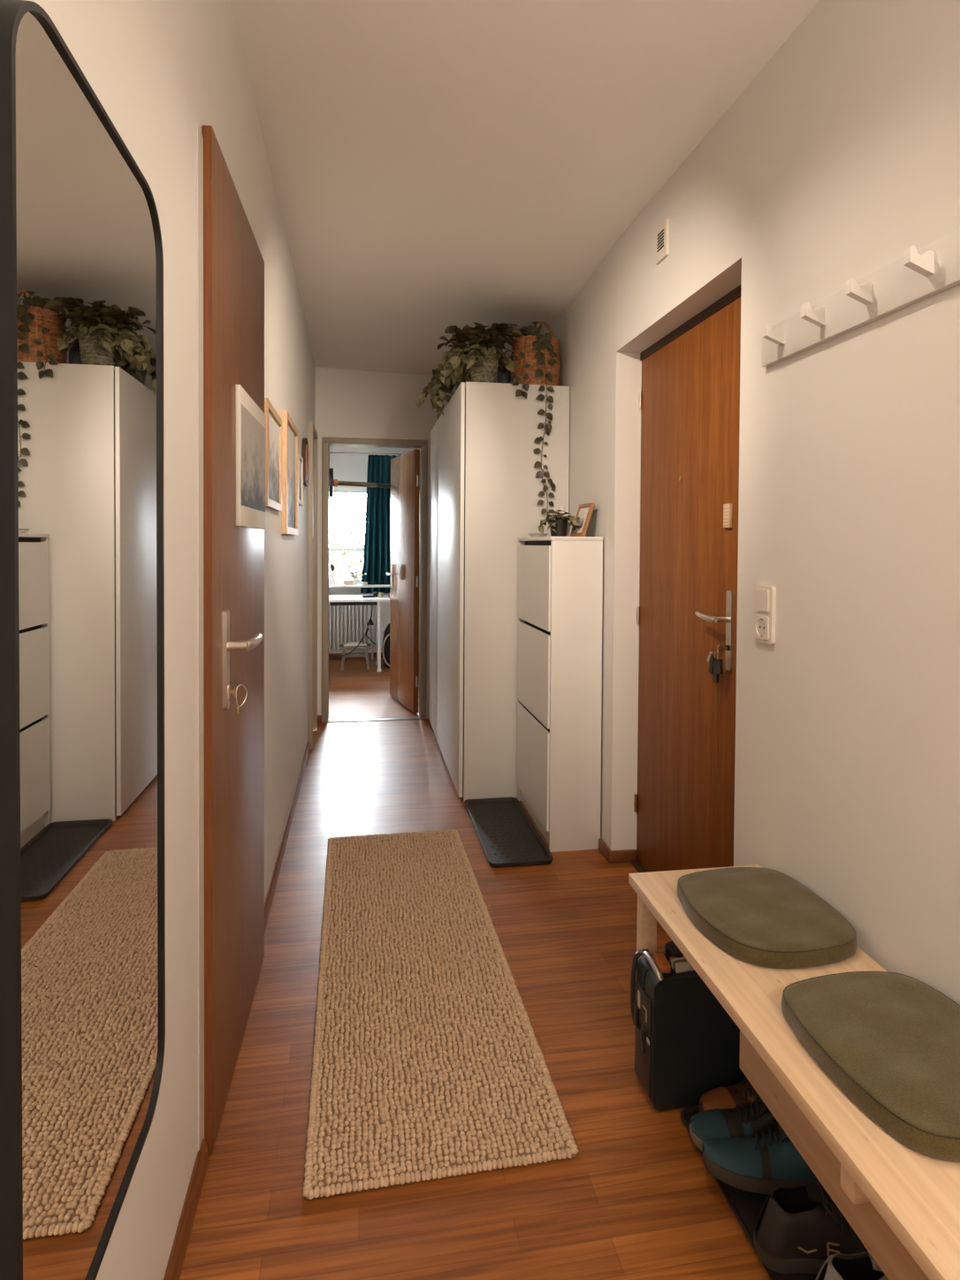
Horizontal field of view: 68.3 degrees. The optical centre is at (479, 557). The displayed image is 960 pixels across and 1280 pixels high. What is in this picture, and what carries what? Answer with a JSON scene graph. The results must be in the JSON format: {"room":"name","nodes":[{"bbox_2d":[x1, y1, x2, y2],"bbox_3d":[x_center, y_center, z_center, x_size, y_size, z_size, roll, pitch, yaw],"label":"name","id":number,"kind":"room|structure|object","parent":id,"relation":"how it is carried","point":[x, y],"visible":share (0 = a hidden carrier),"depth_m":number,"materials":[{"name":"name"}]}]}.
{"room":"apartment entrance hallway","nodes":[
{"label":"apartment entrance hallway","id":0,"kind":"room"},
{"bbox_2d":[24,0,315,1279],"bbox_3d":[-0.696,-0.119,1.782,0.140,2.720,6.550,0,1,-10],"label":"wall","id":1,"kind":"structure","parent":0,"point":[159,70],"depth_m":1.31,"materials":[{"name":"white paint"}]},
{"bbox_2d":[0,0,165,1279],"bbox_3d":[-0.455,0.149,0.846,0.023,1.344,0.472,0,1,-10],"label":"wall mirror","id":2,"kind":"object","parent":1,"relation":"attached to","point":[82,872],"visible":1,"depth_m":0.75,"materials":[{"name":"black metal"}]},
{"bbox_2d":[163,1138,207,1279],"bbox_3d":[-0.326,1.250,0.024,0.013,0.055,2.905,0,1,-10],"label":"baseboard","id":3,"kind":"structure","parent":1,"relation":"attached to","point":[179,1245],"depth_m":1.30,"materials":[{"name":"brown wood"}]},
{"bbox_2d":[196,123,204,1150],"bbox_3d":[-0.565,0.199,1.433,0.003,2.100,0.055,0,1,-10],"label":"trim","id":4,"kind":"structure","parent":1,"relation":"attached to","point":[199,136],"depth_m":1.42,"materials":[{"name":"grey paint"}]},
{"bbox_2d":[202,124,264,1151],"bbox_3d":[-0.577,0.173,1.802,0.087,2.113,0.701,0,1,-9],"label":"door","id":5,"kind":"structure","parent":1,"relation":"in","point":[233,262],"depth_m":1.62,"materials":[{"name":"brown wood"}]},
{"bbox_2d":[229,684,247,715],"bbox_3d":[-0.542,0.316,1.575,0.050,0.066,0.021,0,1,-34],"label":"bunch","id":6,"kind":"object","parent":5,"relation":"hanging from","point":[232,691],"visible":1,"depth_m":1.57,"materials":[{"name":"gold metal"}]},
{"bbox_2d":[235,384,265,529],"bbox_3d":[-0.607,-0.249,1.883,0.012,0.336,0.396,0,1,-9],"label":"print","id":7,"kind":"object","parent":5,"relation":"attached to","point":[249,419],"visible":1,"depth_m":1.81,"materials":[{"name":"white paper"}]},
{"bbox_2d":[240,403,265,511],"bbox_3d":[-0.601,-0.253,1.883,0.002,0.243,0.380,0,1,-9],"label":"picture","id":8,"kind":"object","parent":7,"relation":"attached to","point":[252,432],"depth_m":1.85},
{"bbox_2d":[264,397,281,511],"bbox_3d":[-0.742,-0.353,2.540,0.016,0.354,0.430,0,1,-10],"label":"framed picture","id":9,"kind":"object","parent":1,"relation":"attached to","point":[273,422],"visible":0.87,"depth_m":2.52,"materials":[{"name":"brown wood"}]},
{"bbox_2d":[264,741,310,932],"bbox_3d":[-0.876,1.184,3.289,0.013,0.055,2.210,0,1,-10],"label":"baseboard","id":10,"kind":"structure","parent":1,"relation":"attached to","point":[270,892],"depth_m":2.92,"materials":[{"name":"brown wood"}]},
{"bbox_2d":[281,410,298,535],"bbox_3d":[-0.839,-0.354,3.133,0.022,0.502,0.530,0,1,-10],"label":"framed picture","id":11,"kind":"object","parent":1,"relation":"attached to","point":[290,432],"visible":0.98,"depth_m":3.08,"materials":[{"name":"brown wood"}]},
{"bbox_2d":[297,453,303,505],"bbox_3d":[-0.929,-0.401,3.644,0.014,0.250,0.250,0,1,-10],"label":"framed picture","id":12,"kind":"object","parent":1,"relation":"attached to","point":[300,460],"visible":0.73,"depth_m":3.67,"materials":[{"name":"white wood"}]},
{"bbox_2d":[301,437,308,486],"bbox_3d":[-0.982,-0.543,3.982,0.023,0.260,0.240,0,1,-10],"label":"wooden plaque","id":13,"kind":"object","parent":1,"relation":"attached to","point":[305,445],"visible":0.98,"depth_m":3.88,"materials":[{"name":"brown wood"}]},
{"bbox_2d":[307,421,317,749],"bbox_3d":[-1.147,0.170,4.598,0.148,2.030,0.484,0,1,-10],"label":"trim","id":14,"kind":"structure","parent":1,"relation":"attached to","point":[312,586],"depth_m":4.39,"materials":[{"name":"beige paint"}]},
{"bbox_2d":[328,446,419,653],"bbox_3d":[-0.735,-0.129,8.059,2.370,2.500,0.140,0,1,-10],"label":"wall","id":15,"kind":"structure","parent":0,"point":[346,467],"depth_m":7.87,"materials":[{"name":"white paint"}]},
{"bbox_2d":[328,652,382,658],"bbox_3d":[-0.730,1.092,8.007,2.170,0.060,0.013,0,1,-10],"label":"baseboard","id":16,"kind":"structure","parent":15,"relation":"attached to","point":[369,653],"depth_m":7.89,"materials":[{"name":"brown wood"}]},
{"bbox_2d":[328,487,390,587],"bbox_3d":[-1.212,-0.228,7.850,1.040,1.096,0.270,0,1,-10],"label":"window","id":17,"kind":"structure","parent":15,"relation":"attached to","point":[335,490],"depth_m":7.87,"materials":[{"name":"white plastic"}]},
{"bbox_2d":[329,563,335,585],"bbox_3d":[-1.605,0.172,7.705,0.068,0.243,0.068,0,1,-10],"label":"flower vase","id":18,"kind":"object","parent":17,"relation":"on","point":[332,577],"visible":1,"depth_m":7.68,"materials":[{"name":"white ceramic"}]},
{"bbox_2d":[343,579,353,585],"bbox_3d":[-1.438,0.266,7.736,0.100,0.055,0.060,0,1,-10],"label":"wooden box","id":19,"kind":"object","parent":17,"relation":"on","point":[346,582],"visible":1,"depth_m":7.71,"materials":[{"name":"brown wood"}]},
{"bbox_2d":[347,565,366,585],"bbox_3d":[-1.353,0.188,7.747,0.247,0.211,0.322,0,1,-10],"label":"potted plant","id":20,"kind":"object","parent":17,"relation":"on","point":[355,581],"visible":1,"depth_m":7.72,"materials":[{"name":"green plant"}]},
{"bbox_2d":[315,366,497,718],"bbox_3d":[-0.502,-0.183,5.206,1.660,2.720,0.140,0,1,-10],"label":"wall","id":21,"kind":"structure","parent":0,"point":[350,403],"depth_m":5.07,"materials":[{"name":"white paint"}]},
{"bbox_2d":[317,715,321,723],"bbox_3d":[-1.155,1.149,5.046,0.048,0.055,0.013,0,1,-10],"label":"baseboard","id":22,"kind":"structure","parent":21,"relation":"attached to","point":[319,717],"depth_m":5.04,"materials":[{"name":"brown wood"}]},
{"bbox_2d":[321,436,427,723],"bbox_3d":[-0.768,0.159,5.168,0.750,2.034,0.162,0,1,-10],"label":"trim","id":23,"kind":"structure","parent":21,"relation":"attached to","point":[327,442],"depth_m":5.12,"materials":[{"name":"beige paint"}]},
{"bbox_2d":[386,449,419,713],"bbox_3d":[-0.625,0.170,5.588,0.093,1.973,0.715,0,1,-22],"label":"door","id":24,"kind":"structure","parent":21,"relation":"in","point":[405,468],"depth_m":5.48,"materials":[{"name":"brown wood"}]},
{"bbox_2d":[399,563,403,579],"bbox_3d":[-0.612,0.110,5.544,0.031,0.120,0.044,0,1,-22],"label":"lock plate","id":25,"kind":"object","parent":24,"relation":"attached to","point":[401,566],"visible":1,"depth_m":5.52,"materials":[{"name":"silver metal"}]},
{"bbox_2d":[179,657,770,1279],"bbox_3d":[-0.171,1.254,3.395,3.200,0.080,9.500,0,1,-10],"label":"floor","id":26,"kind":"structure","parent":0,"point":[638,1200],"depth_m":1.58,"materials":[{"name":"brown wood"}]},
{"bbox_2d":[328,593,373,659],"bbox_3d":[-1.455,0.756,7.798,0.610,0.730,0.110,0,1,-10],"label":"radiator","id":27,"kind":"object","parent":26,"relation":"on","point":[335,608],"visible":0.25,"depth_m":7.77,"materials":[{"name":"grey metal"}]},
{"bbox_2d":[328,593,373,595],"bbox_3d":[-1.452,0.406,7.792,0.610,0.030,0.110,0,1,-10],"label":"grille","id":28,"kind":"object","parent":27,"relation":"attached to","point":[330,594],"depth_m":7.76,"materials":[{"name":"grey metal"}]},
{"bbox_2d":[339,643,370,670],"bbox_3d":[-1.278,1.013,7.230,0.310,0.240,0.200,0,1,-10],"label":"step stool","id":29,"kind":"object","parent":26,"relation":"on","point":[341,646],"visible":0.98,"depth_m":7.15,"materials":[{"name":"grey wood"}]},
{"bbox_2d":[342,641,366,646],"bbox_3d":[-1.277,0.878,7.226,0.230,0.030,0.100,0,1,-15],"label":"seat cushion","id":30,"kind":"object","parent":29,"relation":"on","point":[351,643],"visible":0.95,"depth_m":7.19,"materials":[{"name":"white fabric"}]},
{"bbox_2d":[328,594,389,671],"bbox_3d":[-1.311,0.767,7.234,0.745,0.732,0.570,0,1,-10],"label":"desk","id":31,"kind":"object","parent":26,"relation":"on","point":[344,599],"visible":0.62,"depth_m":7.07,"materials":[{"name":"white laminate"}]},
{"bbox_2d":[328,605,376,656],"bbox_3d":[-1.350,0.714,7.116,0.616,0.538,0.164,0,1,-10],"label":"cable","id":32,"kind":"object","parent":31,"relation":"hanging from","point":[367,630],"visible":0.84,"depth_m":7.12,"materials":[{"name":"black plastic"}]},
{"bbox_2d":[367,618,373,624],"bbox_3d":[-1.113,0.650,7.189,0.064,0.060,0.064,0,1,-10],"label":"plug","id":33,"kind":"object","parent":32,"relation":"hanging from","point":[370,622],"visible":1,"depth_m":7.17,"materials":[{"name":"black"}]},
{"bbox_2d":[362,594,374,597],"bbox_3d":[-1.138,0.393,7.221,0.120,0.018,0.060,0,1,-21],"label":"pencil case","id":34,"kind":"object","parent":31,"relation":"on","point":[370,596],"visible":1,"depth_m":7.19,"materials":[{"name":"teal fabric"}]},
{"bbox_2d":[378,592,383,597],"bbox_3d":[-1.015,0.378,7.241,0.050,0.050,0.049,0,1,-10],"label":"brass cup","id":35,"kind":"object","parent":31,"relation":"on","point":[380,595],"visible":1,"depth_m":7.22,"materials":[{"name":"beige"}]},
{"bbox_2d":[327,716,420,722],"bbox_3d":[-0.765,1.174,5.131,0.662,0.006,0.045,0,1,-10],"label":"threshold strip","id":36,"kind":"object","parent":26,"relation":"on","point":[413,718],"visible":1,"depth_m":5.12,"materials":[{"name":"silver metal"}]},
{"bbox_2d":[381,623,389,668],"bbox_3d":[-0.867,0.895,7.309,0.296,0.474,0.252,0,1,-10],"label":"wheel","id":37,"kind":"object","parent":26,"relation":"on","point":[385,648],"visible":0.28,"depth_m":7.24,"materials":[{"name":"black rubber"}]},
{"bbox_2d":[302,829,578,1199],"bbox_3d":[-0.223,1.227,2.264,0.568,0.016,1.713,0,1,-10],"label":"runner rug","id":38,"kind":"object","parent":26,"relation":"on","point":[428,1061],"visible":1,"depth_m":1.82,"materials":[{"name":"fabric"}]},
{"bbox_2d":[428,381,569,801],"bbox_3d":[0.043,0.158,4.309,0.552,2.080,1.564,0,1,-10],"label":"wardrobe","id":39,"kind":"object","parent":26,"relation":"on","point":[485,488],"visible":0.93,"depth_m":3.53,"materials":[{"name":"white paint"}]},
{"bbox_2d":[414,364,500,419],"bbox_3d":[-0.108,-0.993,4.026,0.443,0.359,0.492,1,1,24],"label":"potted plant","id":40,"kind":"object","parent":39,"relation":"on","point":[448,386],"visible":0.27,"depth_m":3.97,"materials":[{"name":"green plant"}]},
{"bbox_2d":[437,321,526,384],"bbox_3d":[0.008,-1.039,3.629,0.502,0.338,0.430,1,1,32],"label":"potted plant","id":41,"kind":"object","parent":39,"relation":"on","point":[483,354],"visible":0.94,"depth_m":3.55,"materials":[{"name":"green plant"}]},
{"bbox_2d":[497,363,510,383],"bbox_3d":[0.128,-0.952,3.755,0.072,0.160,0.072,0,1,-10],"label":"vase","id":42,"kind":"object","parent":39,"relation":"on","point":[504,377],"visible":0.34,"depth_m":3.72,"materials":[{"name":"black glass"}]},
{"bbox_2d":[510,320,560,385],"bbox_3d":[0.288,-1.043,3.679,0.258,0.344,0.258,0,1,-34],"label":"wicker basket","id":43,"kind":"object","parent":39,"relation":"on","point":[518,346],"visible":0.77,"depth_m":3.58,"materials":[{"name":"wicker"}]},
{"bbox_2d":[511,321,557,514],"bbox_3d":[0.267,-0.701,3.561,0.241,0.990,0.163,0,1,-10],"label":"trailing vine","id":44,"kind":"object","parent":43,"relation":"hanging from","point":[531,330],"visible":0.98,"depth_m":3.53,"materials":[{"name":"green plant"}]},
{"bbox_2d":[464,797,553,868],"bbox_3d":[0.110,1.209,3.159,0.265,0.021,0.715,0,1,-10],"label":"tray","id":45,"kind":"object","parent":26,"relation":"on","point":[507,836],"visible":1,"depth_m":3.10,"materials":[{"name":"black plastic"}]},
{"bbox_2d":[516,536,602,852],"bbox_3d":[0.364,0.562,3.255,0.263,1.315,0.616,0,1,-10],"label":"cabinet","id":46,"kind":"object","parent":26,"relation":"on","point":[560,578],"visible":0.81,"depth_m":2.96,"materials":[{"name":"white paint"}]},
{"bbox_2d":[529,533,547,537],"bbox_3d":[0.277,-0.106,3.361,0.092,0.017,0.092,0,1,-10],"label":"saucer","id":47,"kind":"object","parent":46,"relation":"on","point":[531,535],"visible":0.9,"depth_m":3.33,"materials":[{"name":"white ceramic"}]},
{"bbox_2d":[538,509,579,536],"bbox_3d":[0.351,-0.157,3.155,0.177,0.128,0.211,0,1,-29],"label":"potted plant","id":48,"kind":"object","parent":46,"relation":"on","point":[558,525],"visible":1,"depth_m":3.13,"materials":[{"name":"green plant"}]},
{"bbox_2d":[556,507,570,536],"bbox_3d":[0.381,-0.166,3.307,0.088,0.140,0.088,0,1,-10],"label":"ceramic vase","id":49,"kind":"object","parent":46,"relation":"on","point":[560,508],"visible":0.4,"depth_m":3.29,"materials":[{"name":"white ceramic"}]},
{"bbox_2d":[570,502,594,536],"bbox_3d":[0.451,-0.165,3.116,0.060,0.148,0.176,0,1,-10],"label":"photo frame","id":50,"kind":"object","parent":46,"relation":"on","point":[584,512],"visible":0.92,"depth_m":3.08,"materials":[{"name":"brown wood"}]},
{"bbox_2d":[577,511,586,527],"bbox_3d":[0.448,-0.167,3.115,0.001,0.072,0.070,17,-2,-9],"label":"picture","id":51,"kind":"object","parent":50,"relation":"attached to","point":[582,515],"depth_m":3.11},
{"bbox_2d":[630,949,746,1111],"bbox_3d":[0.522,1.088,1.670,0.315,0.318,0.110,0,1,-11],"label":"tool case","id":52,"kind":"object","parent":26,"relation":"on","point":[687,1046],"visible":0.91,"depth_m":1.61,"materials":[{"name":"black plastic"}]},
{"bbox_2d":[652,952,670,973],"bbox_3d":[0.420,0.939,1.639,0.028,0.018,0.052,0,1,-4],"label":"block","id":53,"kind":"object","parent":52,"relation":"on","point":[660,959],"visible":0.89,"depth_m":1.62,"materials":[{"name":"orange wood"}]},
{"bbox_2d":[664,940,683,960],"bbox_3d":[0.483,0.933,1.683,0.090,0.028,0.048,0,1,-33],"label":"brush","id":54,"kind":"object","parent":52,"relation":"on","point":[671,949],"visible":0.39,"depth_m":1.66,"materials":[{"name":"black plastic"}]},
{"bbox_2d":[669,955,693,973],"bbox_3d":[0.507,0.938,1.648,0.130,0.020,0.034,0,1,-17],"label":"folding rule","id":55,"kind":"object","parent":52,"relation":"on","point":[679,964],"visible":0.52,"depth_m":1.62,"materials":[{"name":"beige"}]},
{"bbox_2d":[680,1105,838,1279],"bbox_3d":[0.661,1.257,1.139,0.279,0.009,0.975,0,1,-10],"label":"tray","id":56,"kind":"object","parent":26,"relation":"on","point":[746,1206],"visible":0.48,"depth_m":1.36,"materials":[{"name":"black plastic"}]},
{"bbox_2d":[699,1077,757,1112],"bbox_3d":[0.609,1.184,1.570,0.240,0.119,0.103,0,1,-8],"label":"shoe","id":57,"kind":"object","parent":56,"relation":"on","point":[730,1096],"visible":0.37,"depth_m":1.55,"materials":[{"name":"brown leather"}]},
{"bbox_2d":[689,1086,780,1151],"bbox_3d":[0.580,1.192,1.500,0.262,0.104,0.101,0,1,0],"label":"shoe","id":58,"kind":"object","parent":56,"relation":"on","point":[745,1121],"visible":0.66,"depth_m":1.48,"materials":[{"name":"teal fabric"}]},
{"bbox_2d":[702,1117,830,1201],"bbox_3d":[0.581,1.185,1.401,0.267,0.115,0.111,0,1,2],"label":"shoe","id":59,"kind":"object","parent":56,"relation":"on","point":[756,1164],"visible":0.71,"depth_m":1.37,"materials":[{"name":"teal fabric"},{"name":"dark rubber"},{"name":"dark lace"}]},
{"bbox_2d":[753,1178,867,1274],"bbox_3d":[0.626,1.187,1.265,0.262,0.124,0.117,1,1,8],"label":"shoe","id":60,"kind":"object","parent":56,"relation":"on","point":[796,1229],"visible":0.76,"depth_m":1.24,"materials":[{"name":"grey"}]},
{"bbox_2d":[815,1244,888,1279],"bbox_3d":[0.677,1.193,1.151,0.262,0.117,0.109,1,1,8],"label":"shoe","id":61,"kind":"object","parent":56,"relation":"on","point":[861,1266],"visible":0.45,"depth_m":1.19,"materials":[{"name":"grey"}]},
{"bbox_2d":[628,864,959,1279],"bbox_3d":[0.637,1.024,1.057,0.343,0.480,1.416,0,1,-9],"label":"bench","id":62,"kind":"object","parent":26,"relation":"on","point":[902,1203],"visible":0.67,"depth_m":1.05,"materials":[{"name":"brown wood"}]},
{"bbox_2d":[677,867,857,968],"bbox_3d":[0.596,0.753,1.507,0.299,0.044,0.347,0,1,-10],"label":"seat cushion","id":63,"kind":"object","parent":62,"relation":"on","point":[758,916],"visible":1,"depth_m":1.45,"materials":[{"name":"green fabric"}]},
{"bbox_2d":[781,971,959,1162],"bbox_3d":[0.668,0.761,1.094,0.298,0.044,0.356,0,1,-10],"label":"seat cushion","id":64,"kind":"object","parent":62,"relation":"on","point":[890,1041],"visible":1,"depth_m":1.08,"materials":[{"name":"green fabric"}]},
{"bbox_2d":[229,0,820,380],"bbox_3d":[0.065,-1.355,1.835,1.570,0.220,6.650,0,1,-10],"label":"ceiling","id":65,"kind":"structure","parent":0,"point":[436,165],"depth_m":2.19,"materials":[{"name":"white paint"}]},
{"bbox_2d":[510,0,959,1005],"bbox_3d":[0.773,-0.114,2.030,0.200,2.720,6.550,0,1,-10],"label":"wall","id":66,"kind":"structure","parent":0,"point":[841,156],"depth_m":1.53,"materials":[{"name":"white paint"}]},
{"bbox_2d":[598,838,637,863],"bbox_3d":[0.566,1.203,2.912,0.118,0.050,0.131,0,1,-10],"label":"baseboard","id":67,"kind":"structure","parent":66,"relation":"attached to","point":[622,856],"depth_m":2.85,"materials":[{"name":"brown wood"}]},
{"bbox_2d":[655,218,669,264],"bbox_3d":[0.611,-1.062,2.376,0.011,0.120,0.086,0,1,-10],"label":"door chime","id":68,"kind":"object","parent":66,"relation":"attached to","point":[662,231],"visible":1,"depth_m":2.36,"materials":[{"name":"beige plastic"}]},
{"bbox_2d":[656,228,663,252],"bbox_3d":[0.606,-1.065,2.373,0.001,0.058,0.052,0,1,-10],"label":"grille","id":69,"kind":"object","parent":68,"relation":"attached to","point":[660,232],"depth_m":2.37,"materials":[{"name":"white plastic"}]},
{"bbox_2d":[630,283,741,872],"bbox_3d":[0.710,0.214,2.386,0.116,2.050,0.939,0,1,-10],"label":"door","id":70,"kind":"structure","parent":66,"relation":"in","point":[689,396],"depth_m":2.42,"materials":[{"name":"brown wood"}]},
{"bbox_2d":[707,644,727,683],"bbox_3d":[0.726,0.320,2.153,0.032,0.117,0.081,0,1,-10],"label":"bunch","id":71,"kind":"object","parent":70,"relation":"hanging from","point":[716,666],"visible":1,"depth_m":2.14,"materials":[{"name":"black metal"}]},
{"bbox_2d":[723,503,732,527],"bbox_3d":[0.752,-0.128,2.148,0.012,0.073,0.038,0,1,-10],"label":"tag","id":72,"kind":"object","parent":70,"relation":"attached to","point":[727,508],"visible":1,"depth_m":2.14,"materials":[{"name":"beige"}]},
{"bbox_2d":[753,585,776,644],"bbox_3d":[0.708,0.141,1.766,0.014,0.142,0.082,0,1,-10],"label":"light switch","id":73,"kind":"object","parent":66,"relation":"attached to","point":[765,597],"visible":1,"depth_m":1.75,"materials":[{"name":"beige plastic"}]},
{"bbox_2d":[754,615,769,639],"bbox_3d":[0.704,0.173,1.766,0.003,0.058,0.058,0,1,-10],"label":"socket","id":74,"kind":"object","parent":73,"relation":"attached to","point":[761,621],"depth_m":1.76,"materials":[{"name":"beige plastic"}]},
{"bbox_2d":[761,227,959,366],"bbox_3d":[0.807,-0.506,1.046,0.062,0.088,1.450,0,1,-10],"label":"coat rack","id":75,"kind":"object","parent":66,"relation":"attached to","point":[928,270],"visible":1,"depth_m":1.38,"materials":[{"name":"white paint"}]},
{"bbox_3d":[0.621,-0.097,6.843,0.100,2.500,2.710,0,1,-10],"label":"wall","id":76,"kind":"structure","parent":0,"visible":0},
{"bbox_2d":[329,468,390,497],"bbox_3d":[-0.496,-0.650,6.623,2.331,0.250,0.238,0,1,-36],"label":"bar","id":77,"kind":"object","parent":76,"relation":"attached to","point":[335,483],"visible":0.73,"depth_m":6.12,"materials":[{"name":"brown wood"}]},
{"bbox_3d":[-0.503,-1.262,6.701,2.370,0.100,2.850,0,1,-10],"label":"ceiling","id":78,"kind":"structure","parent":0,"visible":0},
{"bbox_2d":[329,451,403,455],"bbox_3d":[-0.696,-1.177,7.831,2.155,0.115,0.030,0,1,-10],"label":"rail","id":79,"kind":"object","parent":78,"relation":"attached to","point":[330,452],"visible":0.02,"depth_m":7.73,"materials":[{"name":"metal"}]},
{"bbox_2d":[360,454,399,593],"bbox_3d":[-1.071,-0.371,7.785,0.474,1.520,0.076,0,1,-10],"label":"curtain","id":80,"kind":"object","parent":79,"relation":"hanging from","point":[377,557],"visible":0.68,"depth_m":7.78,"materials":[{"name":"teal fabric"}]},
{"label":"outside","id":81,"kind":"structure","parent":0,"visible":0},
{"bbox_3d":[-4.034,3.848,23.843,24.000,0.100,31.800,0,1,-10],"label":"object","id":82,"kind":"structure","parent":81,"visible":0},
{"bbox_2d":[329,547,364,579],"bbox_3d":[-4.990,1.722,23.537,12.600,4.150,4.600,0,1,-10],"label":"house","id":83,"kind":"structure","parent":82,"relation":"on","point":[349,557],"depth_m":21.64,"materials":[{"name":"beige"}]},
{"bbox_2d":[329,493,365,579],"bbox_3d":[-3.618,1.190,16.145,3.580,5.528,3.513,0,1,-10],"label":"tree","id":84,"kind":"object","parent":82,"relation":"on","point":[341,533],"visible":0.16,"depth_m":15.95,"materials":[{"name":"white plant"}]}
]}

